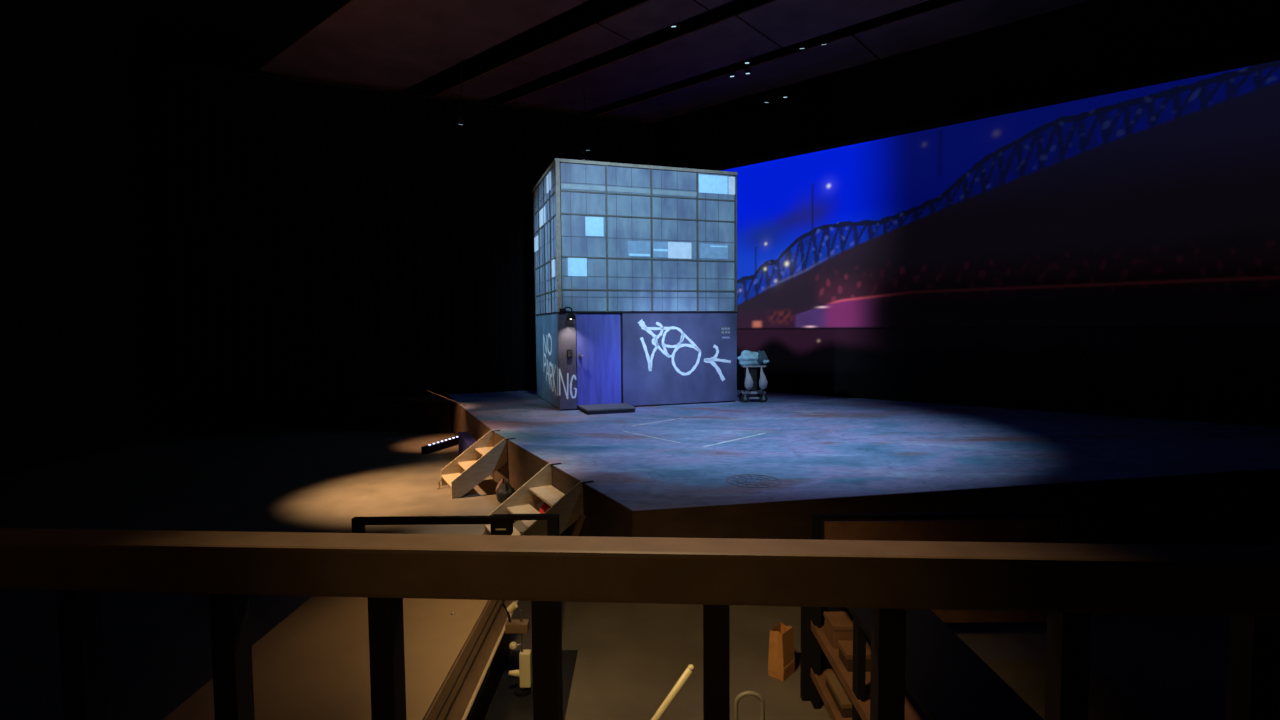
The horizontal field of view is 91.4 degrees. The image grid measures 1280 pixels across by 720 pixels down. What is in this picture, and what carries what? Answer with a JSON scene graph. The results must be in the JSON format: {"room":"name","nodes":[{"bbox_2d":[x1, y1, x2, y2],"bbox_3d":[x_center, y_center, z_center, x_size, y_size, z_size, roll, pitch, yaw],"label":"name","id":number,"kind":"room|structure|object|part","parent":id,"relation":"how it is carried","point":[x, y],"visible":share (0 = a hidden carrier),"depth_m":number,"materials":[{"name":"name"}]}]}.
{"room":"theater auditorium","nodes":[
{"label":"theater auditorium","id":0,"kind":"room"},
{"bbox_2d":[0,0,305,475],"bbox_3d":[-14.129,-3.280,11.333,0.200,12.150,29.000,-1,3,0],"label":"wall","id":1,"kind":"structure","parent":0,"point":[84,364],"depth_m":15.69,"materials":[{"name":"paint"}]},
{"bbox_2d":[116,0,833,108],"bbox_3d":[0.916,-9.577,10.999,30.400,0.200,29.000,-1,3,0],"label":"ceiling","id":2,"kind":"structure","parent":0,"point":[237,35],"depth_m":19.10,"materials":[{"name":"black paint"}]},
{"bbox_2d":[583,91,590,150],"bbox_3d":[-1.617,-7.144,18.738,0.200,1.587,0.677,0,3,5],"label":"spotlight","id":3,"kind":"object","parent":2,"relation":"hanging from","point":[587,145],"visible":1,"depth_m":18.91,"materials":[{"name":"black paint"}]},
{"bbox_2d":[728,15,734,76],"bbox_3d":[2.631,-9.078,18.105,0.209,1.657,0.348,2,4,42],"label":"spotlight","id":4,"kind":"object","parent":2,"relation":"hanging from","point":[732,73],"visible":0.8,"depth_m":18.15,"materials":[{"name":"black paint"}]},
{"bbox_2d":[744,3,750,63],"bbox_3d":[2.980,-9.145,17.413,0.209,1.658,0.340,1,3,24],"label":"spotlight","id":5,"kind":"object","parent":2,"relation":"hanging from","point":[747,61],"visible":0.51,"depth_m":17.47,"materials":[{"name":"black paint"}]},
{"bbox_2d":[744,60,751,73],"bbox_3d":[3.079,-9.073,17.905,0.208,1.660,0.326,1,4,28],"label":"spotlight","id":6,"kind":"object","parent":2,"relation":"hanging from","point":[747,70],"visible":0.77,"depth_m":17.95,"materials":[{"name":"black paint"}]},
{"bbox_2d":[783,47,788,97],"bbox_3d":[4.502,-9.009,19.357,0.200,1.653,0.404,0,3,13],"label":"spotlight","id":7,"kind":"object","parent":2,"relation":"hanging from","point":[785,93],"visible":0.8,"depth_m":19.43,"materials":[{"name":"black paint"}]},
{"bbox_2d":[798,41,804,48],"bbox_3d":[4.261,-9.008,16.267,0.200,1.595,0.653,0,3,6],"label":"spotlight","id":8,"kind":"object","parent":2,"relation":"hanging from","point":[802,44],"visible":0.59,"depth_m":16.47,"materials":[{"name":"black paint"}]},
{"bbox_2d":[821,33,827,44],"bbox_3d":[4.708,-8.987,16.032,0.200,1.572,0.720,1,3,20],"label":"spotlight","id":9,"kind":"object","parent":2,"relation":"hanging from","point":[824,38],"visible":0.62,"depth_m":16.25,"materials":[{"name":"black paint"}]},
{"bbox_2d":[305,107,832,403],"bbox_3d":[0.963,-4.201,25.911,30.400,12.150,0.200,-1,3,0],"label":"wall","id":10,"kind":"structure","parent":0,"point":[705,138],"depth_m":25.55,"materials":[{"name":"black fabric"}]},
{"bbox_2d":[0,404,1279,719],"bbox_3d":[1.022,2.580,11.657,30.000,0.150,29.000,-1,3,0],"label":"floor","id":11,"kind":"structure","parent":0,"point":[301,468],"depth_m":6.69,"materials":[{"name":"concrete"}]},
{"bbox_2d":[163,596,517,719],"bbox_3d":[-2.014,2.548,3.842,1.728,0.812,4.400,-1,3,0],"label":"wall","id":12,"kind":"structure","parent":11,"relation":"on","point":[314,664],"depth_m":4.47,"materials":[{"name":"brown wood"}]},
{"bbox_3d":[-1.268,2.213,3.820,0.065,0.130,4.390,0,3,0],"label":"moulding","id":13,"kind":"part","parent":12,"relation":"part of","materials":[{"name":"brown wood"}]},
{"bbox_3d":[-2.013,2.585,3.819,1.530,0.740,4.350,0,3,0],"label":"panel","id":14,"kind":"part","parent":12,"relation":"part of","materials":[{"name":"brown wood"}]},
{"bbox_3d":[-1.239,2.373,3.818,0.120,0.150,4.370,0,3,0],"label":"moulding","id":15,"kind":"part","parent":12,"relation":"part of","materials":[{"name":"brown wood"}]},
{"bbox_2d":[421,436,457,453],"bbox_3d":[-5.163,2.208,16.288,0.140,0.200,1.500,1,3,18],"label":"bar","id":16,"kind":"object","parent":11,"relation":"on","point":[429,448],"visible":0.88,"depth_m":16.09,"materials":[{"name":"black paint"}]},
{"bbox_2d":[351,514,559,535],"bbox_3d":[-1.789,2.171,6.119,2.005,1.315,0.114,-1,3,0],"label":"barrier","id":17,"kind":"object","parent":11,"relation":"on","point":[500,524],"visible":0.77,"depth_m":6.06,"materials":[{"name":"black metal"}]},
{"bbox_3d":[-2.741,2.186,6.126,0.100,1.300,0.080,0,3,0],"label":"post","id":18,"kind":"part","parent":17,"relation":"part of","materials":[{"name":"black metal"}]},
{"bbox_3d":[-0.841,2.164,6.126,0.110,1.310,0.080,0,3,0],"label":"post","id":19,"kind":"part","parent":17,"relation":"part of","materials":[{"name":"black paint"}]},
{"bbox_2d":[458,432,476,454],"bbox_3d":[-4.018,2.103,14.665,0.250,0.565,1.810,-2,3,-24],"label":"block","id":20,"kind":"object","parent":11,"relation":"on","point":[465,439],"visible":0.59,"depth_m":14.74,"materials":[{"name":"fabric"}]},
{"bbox_3d":[-4.020,1.843,14.651,0.250,0.045,1.810,-2,3,-24],"label":"lid","id":21,"kind":"part","parent":20,"relation":"part of","materials":[{"name":"fabric"}]},
{"bbox_2d":[438,430,514,498],"bbox_3d":[-3.230,1.996,12.204,1.323,1.030,1.120,-2,3,-27],"label":"stair","id":22,"kind":"structure","parent":11,"relation":"on","point":[481,459],"depth_m":11.88,"materials":[{"name":"brown wood"}]},
{"bbox_2d":[496,479,508,489],"bbox_3d":[-2.532,2.363,11.563,0.281,0.352,0.268,-1,3,0],"label":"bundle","id":23,"kind":"object","parent":11,"relation":"on","point":[501,480],"visible":0.22,"depth_m":11.50,"materials":[{"name":"fabric"}]},
{"bbox_2d":[496,477,514,502],"bbox_3d":[-2.404,2.323,11.137,0.321,0.477,0.441,-2,3,-27],"label":"bag","id":24,"kind":"object","parent":11,"relation":"on","point":[505,490],"visible":0.82,"depth_m":11.01,"materials":[{"name":"fabric"}]},
{"bbox_2d":[485,650,577,719],"bbox_3d":[-0.919,2.918,4.214,0.635,0.012,3.700,-1,3,0],"label":"rubber mat","id":25,"kind":"object","parent":11,"relation":"on","point":[506,705],"visible":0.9,"depth_m":5.33,"materials":[{"name":"black rubber"}]},
{"bbox_2d":[501,602,531,696],"bbox_3d":[-1.055,2.457,5.340,0.243,0.791,0.140,-1,3,0],"label":"lamp stand","id":26,"kind":"object","parent":25,"relation":"on","point":[520,626],"visible":1,"depth_m":5.31,"materials":[{"name":"wood"}]},
{"bbox_3d":[-1.071,2.673,5.332,0.097,0.060,0.060,0,3,0],"label":"knob","id":27,"kind":"part","parent":26,"relation":"part of","materials":[{"name":"beige paint"}]},
{"bbox_2d":[482,463,593,535],"bbox_3d":[-1.522,2.159,8.921,1.323,1.030,1.340,-2,3,-27],"label":"stair","id":28,"kind":"structure","parent":11,"relation":"on","point":[569,506],"depth_m":9.07,"materials":[{"name":"brown wood"}]},
{"bbox_2d":[539,502,550,513],"bbox_3d":[-1.383,2.370,9.312,0.302,0.561,0.434,-1,3,0],"label":"cloth","id":29,"kind":"object","parent":11,"relation":"on","point":[544,507],"visible":0.15,"depth_m":9.21,"materials":[{"name":"red fabric"}]},
{"bbox_2d":[571,515,585,535],"bbox_3d":[-0.881,2.342,7.760,0.440,0.780,0.060,-2,3,-27],"label":"brace","id":30,"kind":"object","parent":11,"relation":"on","point":[578,526],"visible":0.18,"depth_m":7.78,"materials":[{"name":"brown wood"}]},
{"bbox_2d":[651,664,693,719],"bbox_3d":[-0.098,2.334,3.665,0.847,1.244,0.119,0,3,11],"label":"pole","id":31,"kind":"object","parent":11,"relation":"on","point":[690,668],"visible":1,"depth_m":3.54,"materials":[{"name":"paint"}]},
{"bbox_2d":[734,691,764,719],"bbox_3d":[0.743,2.573,4.246,0.300,0.670,0.240,-1,3,0],"label":"hoop","id":32,"kind":"object","parent":11,"relation":"on","point":[745,693],"visible":1,"depth_m":4.22},
{"bbox_2d":[768,623,794,680],"bbox_3d":[1.274,2.618,5.620,0.158,0.418,0.208,2,4,42],"label":"paper bag","id":33,"kind":"object","parent":11,"relation":"on","point":[781,657],"visible":1,"depth_m":5.57,"materials":[{"name":"brown paper"}]},
{"bbox_2d":[445,390,1279,544],"bbox_3d":[3.538,1.734,16.187,23.962,1.004,17.865,-1,3,0],"label":"stage","id":34,"kind":"object","parent":11,"relation":"on","point":[655,471],"visible":0.77,"depth_m":9.58,"materials":[{"name":"paint"}]},
{"bbox_2d":[153,60,654,406],"bbox_3d":[-6.235,-3.579,19.831,14.700,9.370,0.199,-2,3,-22],"label":"curtain","id":35,"kind":"object","parent":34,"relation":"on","point":[321,242],"visible":0.74,"depth_m":18.78,"materials":[{"name":"fabric"}]},
{"bbox_2d":[426,390,465,405],"bbox_3d":[-5.316,1.042,17.129,1.196,0.423,0.023,0,3,15],"label":"rod","id":36,"kind":"object","parent":34,"relation":"on","point":[426,390],"visible":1,"depth_m":17.12,"materials":[{"name":"black metal"}]},
{"bbox_2d":[578,403,635,414],"bbox_3d":[-0.840,1.231,15.778,1.250,0.130,0.950,-2,3,-18],"label":"doorstep","id":37,"kind":"object","parent":34,"relation":"on","point":[594,409],"visible":1,"depth_m":15.48,"materials":[{"name":"grey concrete"}]},
{"bbox_2d":[532,158,737,410],"bbox_3d":[-0.274,-2.014,18.269,5.050,6.330,3.808,-2,3,-18],"label":"building","id":38,"kind":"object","parent":34,"relation":"on","point":[643,258],"visible":1,"depth_m":16.53,"materials":[{"name":"paint"}]},
{"bbox_3d":[-3.215,-3.299,19.184,0.055,3.810,0.060,-2,3,-18],"label":"corner trim","id":39,"kind":"part","parent":38,"relation":"part of","materials":[{"name":"grey metal"}]},
{"bbox_3d":[-3.071,-4.749,18.656,0.040,0.670,0.840,-2,3,-18],"label":"facade panel","id":40,"kind":"part","parent":38,"relation":"part of","materials":[{"name":"blue glass"}]},
{"bbox_3d":[-3.066,-4.115,18.690,0.040,0.540,0.840,-2,3,-18],"label":"facade panel","id":41,"kind":"part","parent":38,"relation":"part of","materials":[{"name":"blue glass"}]},
{"bbox_3d":[-3.058,-3.291,18.735,0.040,1.050,0.840,-2,3,-18],"label":"facade panel","id":42,"kind":"part","parent":38,"relation":"part of","materials":[{"name":"blue glass"}]},
{"bbox_3d":[-3.050,-2.343,18.786,0.040,0.790,0.840,-2,3,-18],"label":"facade panel","id":43,"kind":"part","parent":38,"relation":"part of","materials":[{"name":"blue glass"}]},
{"bbox_3d":[-3.044,-1.654,18.824,0.040,0.530,0.840,-2,3,-18],"label":"facade panel","id":44,"kind":"part","parent":38,"relation":"part of","materials":[{"name":"blue glass"}]},
{"bbox_3d":[-2.788,-4.705,17.803,0.040,0.670,0.900,-2,3,-18],"label":"facade panel","id":45,"kind":"part","parent":38,"relation":"part of","materials":[{"name":"blue glass"}]},
{"bbox_3d":[-2.776,-3.248,17.882,0.040,1.050,0.900,-2,3,-18],"label":"facade panel","id":46,"kind":"part","parent":38,"relation":"part of","materials":[{"name":"blue glass"}]},
{"bbox_3d":[-2.767,-2.299,17.933,0.040,0.790,0.900,-2,3,-18],"label":"facade panel","id":47,"kind":"part","parent":38,"relation":"part of","materials":[{"name":"blue glass"}]},
{"bbox_3d":[-2.761,-1.610,17.970,0.040,0.530,0.900,-2,3,-18],"label":"facade panel","id":48,"kind":"part","parent":38,"relation":"part of","materials":[{"name":"blue glass"}]},
{"bbox_3d":[-2.498,-4.660,16.926,0.040,0.670,0.890,-2,3,-18],"label":"facade panel","id":49,"kind":"part","parent":38,"relation":"part of","materials":[{"name":"blue glass"}]},
{"bbox_3d":[-2.492,-4.027,16.960,0.040,0.540,0.890,-2,3,-18],"label":"facade panel","id":50,"kind":"part","parent":38,"relation":"part of","materials":[{"name":"blue glass"}]},
{"bbox_3d":[-2.485,-3.203,17.005,0.040,1.050,0.890,-2,3,-18],"label":"facade panel","id":51,"kind":"part","parent":38,"relation":"part of","materials":[{"name":"blue glass"}]},
{"bbox_3d":[-2.477,-2.254,17.056,0.040,0.790,0.890,-2,3,-18],"label":"facade panel","id":52,"kind":"part","parent":38,"relation":"part of","materials":[{"name":"blue glass"}]},
{"bbox_3d":[-2.470,-1.565,17.093,0.040,0.530,0.890,-2,3,-18],"label":"facade panel","id":53,"kind":"part","parent":38,"relation":"part of","materials":[{"name":"blue glass"}]},
{"bbox_3d":[-2.221,-4.618,16.091,0.040,0.670,0.810,-2,3,-18],"label":"facade panel","id":54,"kind":"part","parent":38,"relation":"part of","materials":[{"name":"blue glass"}]},
{"bbox_3d":[-2.215,-3.984,16.126,0.040,0.540,0.810,-2,3,-18],"label":"facade panel","id":55,"kind":"part","parent":38,"relation":"part of","materials":[{"name":"blue glass"}]},
{"bbox_3d":[-2.208,-3.160,16.170,0.040,1.050,0.810,-2,3,-18],"label":"facade panel","id":56,"kind":"part","parent":38,"relation":"part of","materials":[{"name":"blue glass"}]},
{"bbox_3d":[-2.200,-2.211,16.222,0.040,0.790,0.810,-2,3,-18],"label":"facade panel","id":57,"kind":"part","parent":38,"relation":"part of","materials":[{"name":"blue glass"}]},
{"bbox_3d":[-2.194,-1.522,16.259,0.040,0.530,0.810,-2,3,-18],"label":"facade panel","id":58,"kind":"part","parent":38,"relation":"part of","materials":[{"name":"blue glass"}]},
{"bbox_3d":[-2.055,-3.122,15.717,0.105,3.810,0.110,-2,3,-18],"label":"corner trim","id":59,"kind":"part","parent":38,"relation":"part of","materials":[{"name":"grey metal"}]},
{"bbox_2d":[559,307,575,319],"bbox_3d":[-1.805,-1.180,15.711,0.426,0.328,0.250,2,4,36],"label":"wall lamp","id":60,"kind":"object","parent":38,"relation":"attached to","point":[570,315],"visible":1,"depth_m":15.65,"materials":[{"name":"black metal"}]},
{"bbox_3d":[-1.733,-1.101,15.663,0.250,0.145,0.250,-2,3,-18],"label":"lamp shade","id":61,"kind":"part","parent":60,"relation":"part of","materials":[{"name":"black paint"}]},
{"bbox_3d":[-1.446,-4.611,15.842,1.155,0.670,0.040,-2,3,-18],"label":"facade panel","id":62,"kind":"part","parent":38,"relation":"part of","materials":[{"name":"blue glass"}]},
{"bbox_3d":[-1.440,-3.977,15.877,1.155,0.540,0.040,-2,3,-18],"label":"facade panel","id":63,"kind":"part","parent":38,"relation":"part of","materials":[{"name":"blue glass"}]},
{"bbox_3d":[-1.433,-3.153,15.921,1.155,1.050,0.040,-2,3,-18],"label":"facade panel","id":64,"kind":"part","parent":38,"relation":"part of","materials":[{"name":"blue glass"}]},
{"bbox_3d":[-1.425,-2.205,15.973,1.155,0.790,0.040,-2,3,-18],"label":"facade panel","id":65,"kind":"part","parent":38,"relation":"part of","materials":[{"name":"blue glass"}]},
{"bbox_3d":[-1.419,-1.516,16.010,1.155,0.530,0.040,-2,3,-18],"label":"facade panel","id":66,"kind":"part","parent":38,"relation":"part of","materials":[{"name":"blue glass"}]},
{"bbox_3d":[-1.073,-0.014,16.241,1.180,2.370,0.065,-2,3,-18],"label":"door","id":67,"kind":"part","parent":38,"relation":"part of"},
{"bbox_3d":[-0.297,-4.642,16.222,1.185,0.670,0.040,-2,3,-18],"label":"facade panel","id":68,"kind":"part","parent":38,"relation":"part of","materials":[{"name":"blue glass"}]},
{"bbox_3d":[-0.292,-4.008,16.256,1.185,0.540,0.040,-2,3,-18],"label":"facade panel","id":69,"kind":"part","parent":38,"relation":"part of","materials":[{"name":"blue glass"}]},
{"bbox_3d":[-0.285,-3.184,16.301,1.185,1.050,0.040,-2,3,-18],"label":"facade panel","id":70,"kind":"part","parent":38,"relation":"part of","materials":[{"name":"blue glass"}]},
{"bbox_3d":[-0.276,-2.235,16.352,1.185,0.790,0.040,-2,3,-18],"label":"facade panel","id":71,"kind":"part","parent":38,"relation":"part of","materials":[{"name":"blue glass"}]},
{"bbox_3d":[-0.270,-1.546,16.389,1.185,0.530,0.040,-2,3,-18],"label":"facade panel","id":72,"kind":"part","parent":38,"relation":"part of","materials":[{"name":"blue glass"}]},
{"bbox_3d":[0.906,-4.674,16.619,1.270,0.670,0.040,-2,3,-18],"label":"facade panel","id":73,"kind":"part","parent":38,"relation":"part of","materials":[{"name":"blue glass"}]},
{"bbox_3d":[0.911,-4.040,16.653,1.270,0.540,0.040,-2,3,-18],"label":"facade panel","id":74,"kind":"part","parent":38,"relation":"part of","materials":[{"name":"blue glass"}]},
{"bbox_3d":[0.919,-3.216,16.698,1.270,1.050,0.040,-2,3,-18],"label":"facade panel","id":75,"kind":"part","parent":38,"relation":"part of","materials":[{"name":"blue glass"}]},
{"bbox_3d":[0.927,-2.267,16.749,1.270,0.790,0.040,-2,3,-18],"label":"facade panel","id":76,"kind":"part","parent":38,"relation":"part of","materials":[{"name":"blue glass"}]},
{"bbox_3d":[0.933,-1.578,16.787,1.270,0.530,0.040,-2,3,-18],"label":"facade panel","id":77,"kind":"part","parent":38,"relation":"part of","materials":[{"name":"blue glass"}]},
{"bbox_3d":[2.064,-4.704,17.001,1.090,0.670,0.040,-2,3,-18],"label":"facade panel","id":78,"kind":"part","parent":38,"relation":"part of","materials":[{"name":"blue glass"}]},
{"bbox_3d":[2.070,-4.070,17.036,1.090,0.540,0.040,-2,3,-18],"label":"facade panel","id":79,"kind":"part","parent":38,"relation":"part of","materials":[{"name":"blue glass"}]},
{"bbox_3d":[2.077,-3.247,17.080,1.090,1.050,0.040,-2,3,-18],"label":"facade panel","id":80,"kind":"part","parent":38,"relation":"part of","materials":[{"name":"blue glass"}]},
{"bbox_3d":[2.085,-2.298,17.132,1.090,0.790,0.040,-2,3,-18],"label":"facade panel","id":81,"kind":"part","parent":38,"relation":"part of","materials":[{"name":"blue glass"}]},
{"bbox_3d":[2.091,-1.609,17.169,1.090,0.530,0.040,-2,3,-18],"label":"facade panel","id":82,"kind":"part","parent":38,"relation":"part of","materials":[{"name":"blue glass"}]},
{"bbox_3d":[2.644,-3.246,17.253,0.045,3.810,0.070,-2,3,-18],"label":"corner trim","id":83,"kind":"part","parent":38,"relation":"part of","materials":[{"name":"grey metal"}]},
{"bbox_2d":[739,365,767,402],"bbox_3d":[3.161,0.658,17.481,0.740,1.020,0.467,-1,3,0],"label":"trolley","id":84,"kind":"object","parent":34,"relation":"on","point":[761,396],"visible":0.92,"depth_m":17.31,"materials":[{"name":"grey metal"}]},
{"bbox_2d":[745,367,752,389],"bbox_3d":[2.984,0.515,17.104,0.241,0.622,0.233,1,3,24],"label":"sack","id":85,"kind":"object","parent":84,"relation":"hanging from","point":[748,380],"visible":1,"depth_m":17.05,"materials":[{"name":"white fabric"}]},
{"bbox_2d":[737,350,768,365],"bbox_3d":[3.147,-0.065,17.455,0.893,0.427,0.530,-1,3,0],"label":"bundle","id":86,"kind":"object","parent":84,"relation":"on","point":[747,358],"visible":1,"depth_m":17.27,"materials":[{"name":"fabric"}]},
{"bbox_2d":[741,365,765,366],"bbox_3d":[3.162,0.169,17.456,0.640,0.040,0.440,0,3,0],"label":"tray","id":87,"kind":"object","parent":84,"relation":"on","point":[751,365],"depth_m":17.24,"materials":[{"name":"grey metal"}]},
{"bbox_3d":[3.134,1.048,17.504,0.470,0.040,0.380,0,3,0],"label":"frame","id":88,"kind":"part","parent":84,"relation":"part of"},
{"bbox_2d":[759,367,767,389],"bbox_3d":[3.374,0.511,17.104,0.241,0.622,0.233,1,3,24],"label":"sack","id":89,"kind":"object","parent":84,"relation":"hanging from","point":[763,382],"visible":1,"depth_m":17.05,"materials":[{"name":"white fabric"}]},
{"bbox_2d":[726,474,781,487],"bbox_3d":[1.565,1.661,8.603,0.760,0.004,0.760,-1,3,0],"label":"manhole cover","id":90,"kind":"object","parent":34,"relation":"on","point":[740,475],"visible":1,"depth_m":8.59,"materials":[{"name":"metal"}]},
{"bbox_2d":[704,52,1279,426],"bbox_3d":[6.934,-2.571,17.422,16.600,7.410,0.163,2,4,40],"label":"projection screen","id":91,"kind":"object","parent":34,"relation":"on","point":[1114,250],"visible":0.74,"depth_m":15.02,"materials":[{"name":"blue projection screen fabric with projected image"}]},
{"bbox_3d":[6.902,-6.201,17.225,16.600,0.140,0.160,2,4,40],"label":"frame","id":92,"kind":"part","parent":91,"relation":"part of","materials":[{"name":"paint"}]},
{"bbox_2d":[800,607,1042,719],"bbox_3d":[1.660,2.286,4.115,0.620,1.240,2.270,-1,3,0],"label":"shelf rack","id":93,"kind":"object","parent":11,"relation":"on","point":[945,679],"visible":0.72,"depth_m":3.72,"materials":[{"name":"black paint"}]},
{"bbox_3d":[1.659,2.227,5.219,0.620,1.240,0.060,0,3,0],"label":"panel","id":94,"kind":"part","parent":93,"relation":"part of","materials":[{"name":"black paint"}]},
{"bbox_3d":[1.683,2.646,4.125,0.480,0.040,2.150,0,3,0],"label":"shelf","id":95,"kind":"part","parent":93,"relation":"part of","materials":[{"name":"brown wood"}]},
{"bbox_2d":[825,672,851,716],"bbox_3d":[1.652,2.538,4.755,0.372,0.106,0.428,-1,3,0],"label":"storage box","id":96,"kind":"object","parent":93,"relation":"on","point":[835,687],"visible":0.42,"depth_m":4.68,"materials":[{"name":"brown wood"}]},
{"bbox_2d":[824,611,869,647],"bbox_3d":[1.648,2.097,4.861,0.372,0.176,0.248,-1,3,0],"label":"storage box","id":97,"kind":"object","parent":93,"relation":"on","point":[838,625],"visible":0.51,"depth_m":4.79,"materials":[{"name":"brown cardboard"}]},
{"bbox_3d":[1.648,2.027,4.857,0.372,0.036,0.248,0,3,0],"label":"lid","id":98,"kind":"part","parent":97,"relation":"part of","materials":[{"name":"brown cardboard"}]},
{"bbox_2d":[838,640,870,671],"bbox_3d":[1.649,2.140,4.523,0.372,0.126,0.208,-1,3,0],"label":"storage box","id":99,"kind":"object","parent":93,"relation":"on","point":[845,646],"visible":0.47,"depth_m":4.48,"materials":[{"name":"brown cardboard"}]},
{"bbox_3d":[1.648,2.095,4.521,0.372,0.036,0.208,0,3,0],"label":"lid","id":100,"kind":"part","parent":99,"relation":"part of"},
{"bbox_3d":[1.680,2.247,4.103,0.480,0.040,2.150,0,3,0],"label":"shelf","id":101,"kind":"part","parent":93,"relation":"part of","materials":[{"name":"brown wood"}]},
{"bbox_2d":[812,512,1071,622],"bbox_3d":[2.944,2.141,6.126,2.510,1.290,0.070,-1,3,0],"label":"barrier","id":102,"kind":"object","parent":11,"relation":"on","point":[1007,530],"visible":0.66,"depth_m":6.10,"materials":[{"name":"black paint"}]},
{"bbox_3d":[1.729,2.152,6.126,0.080,1.290,0.070,0,3,0],"label":"post","id":103,"kind":"part","parent":102,"relation":"part of","materials":[{"name":"black paint"}]},
{"bbox_3d":[4.159,2.131,6.126,0.080,1.290,0.070,0,3,0],"label":"post","id":104,"kind":"part","parent":102,"relation":"part of","materials":[{"name":"black paint"}]},
{"bbox_2d":[259,0,1089,124],"bbox_3d":[3.776,-8.102,12.614,28.940,0.030,11.050,2,4,40],"label":"ceiling","id":105,"kind":"structure","parent":0,"point":[395,45],"depth_m":16.33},
{"bbox_2d":[457,109,464,124],"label":"spotlight","id":106,"kind":"object","parent":105,"relation":"hanging from","point":[460,120],"depth_m":17.62,"materials":[{"name":"black paint"}]},
{"bbox_2d":[764,53,772,102],"bbox_3d":[4.065,-8.946,19.588,0.200,1.614,0.587,-1,3,-15],"label":"spotlight","id":107,"kind":"object","parent":105,"relation":"hanging from","point":[766,100],"visible":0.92,"depth_m":19.74,"materials":[{"name":"black paint"}]},
{"bbox_2d":[833,0,1279,142],"bbox_3d":[13.556,-7.969,12.557,20.000,3.400,0.201,2,4,40],"label":"wall header","id":108,"kind":"structure","parent":0,"point":[1090,45],"depth_m":15.48,"materials":[{"name":"black fabric"}]},
{"bbox_3d":[0.013,1.521,-0.539,7.000,0.140,3.560,-1,3,0],"label":"floor","id":109,"kind":"structure","parent":0,"visible":0},
{"bbox_2d":[0,528,1279,719],"bbox_3d":[0.006,0.829,1.026,5.207,1.073,0.080,0,3,4],"label":"guard rail","id":110,"kind":"object","parent":109,"relation":"on","point":[1070,582],"visible":1,"depth_m":0.97,"materials":[{"name":"brown paint"}]},
{"bbox_3d":[0.006,0.334,0.998,5.200,0.081,0.078,0,3,4],"label":"rail","id":111,"kind":"part","parent":110,"relation":"part of","materials":[{"name":"brown paint"}]}
]}

